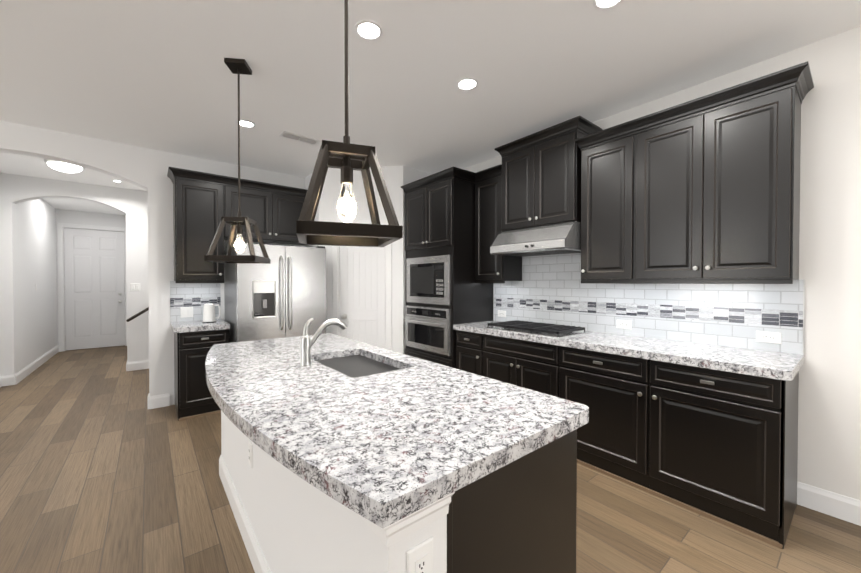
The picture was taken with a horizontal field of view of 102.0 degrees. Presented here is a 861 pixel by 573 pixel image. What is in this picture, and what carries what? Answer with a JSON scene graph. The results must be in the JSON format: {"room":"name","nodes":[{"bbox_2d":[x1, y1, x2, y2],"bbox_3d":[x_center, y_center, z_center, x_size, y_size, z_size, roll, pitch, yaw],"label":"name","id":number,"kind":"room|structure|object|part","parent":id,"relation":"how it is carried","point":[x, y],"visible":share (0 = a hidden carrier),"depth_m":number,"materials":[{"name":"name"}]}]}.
{"room":"kitchen","nodes":[
{"label":"kitchen","id":0,"kind":"room"},
{"bbox_2d":[15,199,56,371],"bbox_3d":[-6.495,-0.102,5.699,0.150,2.780,2.650,-1,1,-39],"label":"wall","id":1,"kind":"structure","parent":0,"point":[35,220],"depth_m":5.52,"materials":[{"name":"white paint"}]},
{"bbox_2d":[14,345,58,384],"bbox_3d":[-6.384,1.220,5.708,0.016,0.135,2.800,-1,1,-39],"label":"baseboard","id":2,"kind":"structure","parent":1,"relation":"attached to","point":[23,373],"depth_m":5.36,"materials":[{"name":"white wood"}]},
{"bbox_2d":[0,173,148,375],"bbox_3d":[-3.920,-0.105,5.981,4.750,2.780,0.150,-1,1,-39],"label":"wall","id":3,"kind":"structure","parent":0,"point":[132,204],"depth_m":4.97,"materials":[{"name":"white paint"}]},
{"bbox_2d":[1,375,13,385],"bbox_3d":[-5.551,1.234,4.571,0.120,0.135,0.016,-1,1,-39],"label":"baseboard","id":4,"kind":"structure","parent":3,"relation":"attached to","point":[7,380],"depth_m":4.57,"materials":[{"name":"white wood"}]},
{"bbox_2d":[130,283,139,290],"bbox_3d":[-4.550,0.012,5.369,0.118,0.118,0.010,-1,1,-39],"label":"light switch","id":5,"kind":"object","parent":3,"relation":"attached to","point":[134,286],"visible":1,"depth_m":5.37,"materials":[{"name":"white plastic"}]},
{"bbox_2d":[126,307,148,321],"bbox_3d":[-4.287,0.240,5.529,0.818,0.589,0.095,-1,1,-39],"label":"handrail","id":6,"kind":"object","parent":3,"relation":"attached to","point":[137,314],"visible":0.44,"depth_m":5.33,"materials":[{"name":"brown metal"}]},
{"bbox_2d":[127,360,148,370],"bbox_3d":[-4.431,1.223,5.476,0.500,0.135,0.016,-1,1,-39],"label":"baseboard","id":7,"kind":"structure","parent":3,"relation":"attached to","point":[137,365],"depth_m":5.39,"materials":[{"name":"white wood"}]},
{"bbox_2d":[56,209,125,344],"bbox_3d":[-6.885,-0.120,7.184,1.650,2.780,0.150,-1,1,-39],"label":"wall","id":8,"kind":"structure","parent":0,"point":[87,218],"depth_m":7.00,"materials":[{"name":"white paint"}]},
{"bbox_2d":[57,223,126,351],"bbox_3d":[-6.873,0.016,7.158,1.055,2.510,0.128,-1,1,-39],"label":"door frame","id":9,"kind":"structure","parent":8,"relation":"attached to","point":[61,276],"depth_m":6.83,"materials":[{"name":"white wood"}]},
{"bbox_2d":[64,228,124,349],"bbox_3d":[-6.851,0.053,7.121,0.895,2.412,0.114,-1,1,-39],"label":"entry door","id":10,"kind":"structure","parent":8,"relation":"in","point":[94,290],"depth_m":7.12,"materials":[{"name":"white wood"}]},
{"bbox_2d":[0,121,304,404],"bbox_3d":[-4.657,-0.064,2.479,7.700,2.780,0.150,-1,1,-39],"label":"wall","id":11,"kind":"structure","parent":0,"point":[145,168],"depth_m":3.75,"materials":[{"name":"white paint"}]},
{"bbox_2d":[149,393,169,408],"bbox_3d":[-2.935,1.243,3.780,0.175,0.135,0.016,-1,1,-39],"label":"baseboard","id":12,"kind":"structure","parent":11,"relation":"attached to","point":[159,401],"depth_m":3.77,"materials":[{"name":"white wood"}]},
{"bbox_2d":[170,281,220,321],"bbox_3d":[-2.674,0.165,3.979,0.478,0.457,0.010,-1,1,-39],"label":"backsplash","id":13,"kind":"structure","parent":11,"relation":"attached to","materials":[{"name":"tile"}]},
{"bbox_2d":[180,307,192,317],"bbox_3d":[-2.737,0.289,3.917,0.118,0.118,0.010,-1,1,-39],"label":"switch","id":14,"kind":"object","parent":13,"relation":"attached to","point":[185,312],"depth_m":3.91,"materials":[{"name":"white plastic"}]},
{"bbox_2d":[171,167,226,282],"bbox_3d":[-2.560,-0.640,3.856,0.440,1.156,0.326,-1,1,-39],"label":"upper cabinet","id":15,"kind":"object","parent":11,"relation":"attached to","point":[203,202],"depth_m":3.72,"materials":[{"name":"black wood"}]},
{"bbox_2d":[227,176,306,244],"bbox_3d":[-1.997,-0.890,4.308,1.001,0.668,0.326,-1,1,-39],"label":"upper cabinet","id":16,"kind":"object","parent":11,"relation":"attached to","point":[276,209],"depth_m":4.15,"materials":[{"name":"black wood"}]},
{"bbox_2d":[305,173,318,247],"bbox_3d":[-1.508,-0.089,4.612,0.120,2.780,0.489,-1,1,-39],"label":"wall","id":17,"kind":"structure","parent":0,"point":[307,179],"depth_m":4.59,"materials":[{"name":"white paint"}]},
{"bbox_2d":[319,166,403,353],"bbox_3d":[-0.861,-0.086,4.382,1.075,2.780,0.110,0,1,6],"label":"wall","id":18,"kind":"structure","parent":0,"point":[393,176],"depth_m":4.29,"materials":[{"name":"white paint"}]},
{"bbox_2d":[332,220,391,349],"bbox_3d":[-0.845,0.244,4.375,0.750,2.120,0.128,0,1,6],"label":"door frame","id":19,"kind":"structure","parent":18,"relation":"attached to","point":[336,287],"depth_m":4.29,"materials":[{"name":"white wood"}]},
{"bbox_2d":[340,246,384,348],"bbox_3d":[-0.850,0.281,4.355,0.454,2.022,0.444,-1,1,-39],"label":"pantry door","id":20,"kind":"structure","parent":18,"relation":"in","point":[362,293],"depth_m":4.35,"materials":[{"name":"white wood"}]},
{"bbox_2d":[404,167,431,353],"bbox_3d":[-0.123,-0.088,4.536,0.659,2.780,0.110,-1,1,-39],"label":"wall","id":21,"kind":"structure","parent":0,"point":[411,175],"depth_m":4.32,"materials":[{"name":"white paint"}]},
{"bbox_2d":[0,345,860,572],"bbox_3d":[-2.203,1.377,0.732,9.300,0.060,17.400,-1,1,-39],"label":"floor","id":22,"kind":"structure","parent":0,"point":[104,468],"depth_m":2.09,"materials":[{"name":"brown wood"}]},
{"bbox_2d":[173,331,228,420],"bbox_3d":[-2.473,0.873,3.764,0.446,0.876,0.606,-1,1,-39],"label":"base cabinet","id":23,"kind":"object","parent":22,"relation":"on","point":[193,398],"depth_m":3.49,"materials":[{"name":"black wood"}]},
{"bbox_2d":[171,319,229,334],"bbox_3d":[-2.477,0.418,3.739,0.478,0.050,0.631,-1,1,-39],"label":"countertop","id":24,"kind":"structure","parent":23,"relation":"on","point":[192,324],"depth_m":3.60,"materials":[{"name":"white stone"}]},
{"bbox_2d":[202,303,220,322],"bbox_3d":[-2.424,0.290,3.858,0.175,0.207,0.132,-1,1,-39],"label":"kettle","id":25,"kind":"object","parent":24,"relation":"on","point":[209,309],"depth_m":3.80,"materials":[{"name":"white ceramic"}]},
{"bbox_2d":[224,241,326,342],"bbox_3d":[-1.814,0.412,4.097,0.930,1.765,0.856,-1,1,-39],"label":"fridge","id":26,"kind":"object","parent":22,"relation":"on","point":[282,294],"visible":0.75,"depth_m":3.78,"materials":[{"name":"silver metal"}]},
{"bbox_2d":[219,418,588,572],"bbox_3d":[-0.473,0.896,1.839,0.835,0.876,2.244,-1,1,-39],"label":"kitchen island","id":27,"kind":"object","parent":22,"relation":"on","point":[518,514],"depth_m":1.02,"materials":[{"name":"white paint"}]},
{"bbox_3d":[-0.722,1.269,1.650,0.181,0.135,2.231,-1,1,-39],"label":"baseboard","id":28,"kind":"part","parent":27,"relation":"part of","materials":[{"name":"white wood"}]},
{"bbox_2d":[205,334,588,569],"bbox_3d":[-0.538,0.441,1.799,1.004,0.050,2.284,-1,1,-39],"label":"island countertop","id":29,"kind":"structure","parent":27,"relation":"on","point":[340,435],"depth_m":1.15,"materials":[{"name":"white stone"}]},
{"bbox_2d":[300,318,346,365],"bbox_3d":[-0.578,0.290,1.903,0.261,0.250,0.054,-1,1,-39],"label":"faucet","id":30,"kind":"object","parent":29,"relation":"on","point":[306,343],"depth_m":1.84,"materials":[{"name":"silver metal"}]},
{"bbox_2d":[401,167,496,367],"bbox_3d":[0.193,0.043,4.134,0.668,2.528,0.865,-1,1,-39],"label":"tall cabinet","id":31,"kind":"object","parent":22,"relation":"on","point":[442,293],"depth_m":3.80,"materials":[{"name":"black wood"}]},
{"bbox_2d":[453,329,480,374],"bbox_3d":[0.610,0.874,3.678,0.606,0.876,0.377,-1,1,-39],"label":"base cabinet","id":32,"kind":"object","parent":22,"relation":"on","point":[466,346],"depth_m":3.50,"materials":[{"name":"black wood"}]},
{"bbox_2d":[481,333,556,396],"bbox_3d":[0.980,0.879,3.220,0.606,0.876,0.800,-1,1,-39],"label":"base cabinet","id":33,"kind":"object","parent":22,"relation":"on","point":[525,364],"depth_m":2.99,"materials":[{"name":"black wood"}]},
{"bbox_2d":[557,345,798,548],"bbox_3d":[1.622,0.889,2.426,0.606,0.876,1.243,-1,1,-39],"label":"base cabinet","id":34,"kind":"object","parent":22,"relation":"on","point":[722,448],"depth_m":2.05,"materials":[{"name":"black wood"}]},
{"bbox_2d":[453,321,804,380],"bbox_3d":[1.250,0.429,2.860,0.631,0.050,2.443,-1,1,-39],"label":"countertop","id":35,"kind":"structure","parent":34,"relation":"on","point":[769,363],"depth_m":2.32,"materials":[{"name":"white stone"}]},
{"bbox_2d":[484,320,591,337],"bbox_3d":[0.966,0.375,3.191,0.535,0.054,0.780,-1,1,-39],"label":"cooktop","id":36,"kind":"object","parent":35,"relation":"in","point":[548,330],"depth_m":3.03,"materials":[{"name":"black metal"}]},
{"bbox_2d":[0,0,860,214],"bbox_3d":[-3.711,-1.505,2.564,9.300,0.100,12.600,-1,1,-39],"label":"ceiling","id":37,"kind":"structure","parent":0,"point":[156,75],"depth_m":2.31,"materials":[{"name":"white paint"}]},
{"bbox_2d":[44,158,84,172],"bbox_3d":[-4.360,-1.413,4.163,0.350,0.120,0.350,-1,1,-39],"label":"light","id":38,"kind":"object","parent":37,"relation":"attached to","point":[64,167],"visible":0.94,"depth_m":4.08,"materials":[{"name":"white glass"}]},
{"bbox_2d":[204,58,270,263],"bbox_3d":[-1.253,-0.804,2.283,0.294,1.292,0.294,0,1,-7],"label":"pendant light","id":39,"kind":"object","parent":37,"relation":"hanging from","point":[237,66],"visible":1,"depth_m":2.27,"materials":[{"name":"brown metal"}]},
{"bbox_2d":[236,119,255,127],"bbox_3d":[-1.654,-1.456,3.121,0.156,0.008,0.156,-1,1,-39],"label":"recessed light","id":40,"kind":"object","parent":37,"relation":"in","point":[246,123],"visible":0.79,"depth_m":3.12,"materials":[{"name":"white"}]},
{"bbox_2d":[279,131,320,145],"bbox_3d":[-1.286,-1.462,3.445,0.360,0.005,0.150,-1,1,-39],"label":"ceiling vent","id":41,"kind":"object","parent":37,"relation":"in","point":[297,137],"visible":1,"depth_m":3.44,"materials":[{"name":"white metal"}]},
{"bbox_2d":[296,0,402,246],"bbox_3d":[-0.268,-0.791,1.112,0.294,1.292,0.294,0,1,-19],"label":"pendant light","id":42,"kind":"object","parent":37,"relation":"hanging from","point":[346,157],"visible":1,"depth_m":1.06,"materials":[{"name":"brown metal"}]},
{"bbox_2d":[355,20,382,39],"bbox_3d":[-0.347,-1.443,1.966,0.156,0.008,0.156,-1,1,-39],"label":"recessed light","id":43,"kind":"object","parent":37,"relation":"in","point":[368,30],"visible":1,"depth_m":1.96,"materials":[{"name":"white"}]},
{"bbox_2d":[456,77,477,89],"bbox_3d":[0.264,-1.449,2.499,0.156,0.008,0.156,-1,1,-39],"label":"recessed light","id":44,"kind":"object","parent":37,"relation":"in","point":[468,83],"visible":1,"depth_m":2.49,"materials":[{"name":"white"}]},
{"bbox_2d":[593,0,622,9],"bbox_3d":[0.894,-1.440,1.735,0.156,0.008,0.156,-1,1,-39],"label":"recessed light","id":45,"kind":"object","parent":37,"relation":"in","point":[603,4],"visible":1,"depth_m":1.78,"materials":[{"name":"white"}]},
{"bbox_2d":[464,26,860,500],"bbox_3d":[3.030,-0.050,1.280,0.150,2.780,11.700,-1,1,-39],"label":"wall","id":46,"kind":"structure","parent":0,"point":[829,423],"depth_m":2.03,"materials":[{"name":"white paint"}]},
{"bbox_2d":[473,169,524,280],"bbox_3d":[0.724,-0.639,3.741,0.326,1.156,0.391,-1,1,-39],"label":"upper cabinet","id":47,"kind":"object","parent":46,"relation":"attached to","point":[485,268],"depth_m":3.68,"materials":[{"name":"black wood"}]},
{"bbox_2d":[489,117,596,256],"bbox_3d":[1.022,-0.840,3.221,0.518,1.065,0.780,-1,1,-39],"label":"upper cabinet","id":48,"kind":"object","parent":46,"relation":"attached to","point":[533,192],"depth_m":3.11,"materials":[{"name":"black wood"}]},
{"bbox_2d":[490,221,580,256],"bbox_3d":[1.015,-0.423,3.221,0.531,0.236,0.776,-1,1,-39],"label":"hood","id":49,"kind":"object","parent":48,"relation":"attached to","point":[554,238],"depth_m":3.05,"materials":[{"name":"silver metal"}]},
{"bbox_2d":[577,121,632,280],"bbox_3d":[1.482,-0.628,2.803,0.326,1.156,0.413,-1,1,-39],"label":"upper cabinet","id":50,"kind":"object","parent":46,"relation":"attached to","point":[604,157],"depth_m":2.71,"materials":[{"name":"black wood"}]},
{"bbox_2d":[493,253,804,354],"bbox_3d":[1.492,0.032,3.053,0.010,0.745,2.442,-1,1,-39],"label":"backsplash","id":51,"kind":"structure","parent":46,"relation":"attached to","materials":[{"name":"tile"}]},
{"bbox_2d":[498,310,505,316],"bbox_3d":[0.797,0.304,3.902,0.008,0.072,0.118,-1,1,-39],"label":"outlet","id":52,"kind":"object","parent":51,"relation":"attached to","point":[501,313],"depth_m":3.90,"materials":[{"name":"white plastic"}]},
{"bbox_2d":[616,320,631,329],"bbox_3d":[1.608,0.316,2.899,0.008,0.072,0.118,-1,1,-39],"label":"outlet","id":53,"kind":"object","parent":51,"relation":"attached to","point":[620,324],"depth_m":2.90,"materials":[{"name":"white plastic"}]},
{"bbox_2d":[756,331,781,343],"bbox_3d":[2.155,0.324,2.222,0.008,0.072,0.118,-1,1,-39],"label":"outlet","id":54,"kind":"object","parent":51,"relation":"attached to","point":[762,337],"depth_m":2.22,"materials":[{"name":"white plastic"}]},
{"bbox_2d":[629,65,804,280],"bbox_3d":[1.865,-0.622,2.329,0.326,1.156,0.806,-1,1,-39],"label":"upper cabinet","id":55,"kind":"object","parent":46,"relation":"attached to","point":[716,176],"depth_m":2.15,"materials":[{"name":"black wood"}]},
{"bbox_2d":[797,481,860,525],"bbox_3d":[4.444,1.295,-0.586,0.016,0.135,6.996,-1,1,-39],"label":"baseboard","id":56,"kind":"structure","parent":46,"relation":"attached to","point":[842,507],"depth_m":2.03,"materials":[{"name":"white wood"}]}
]}

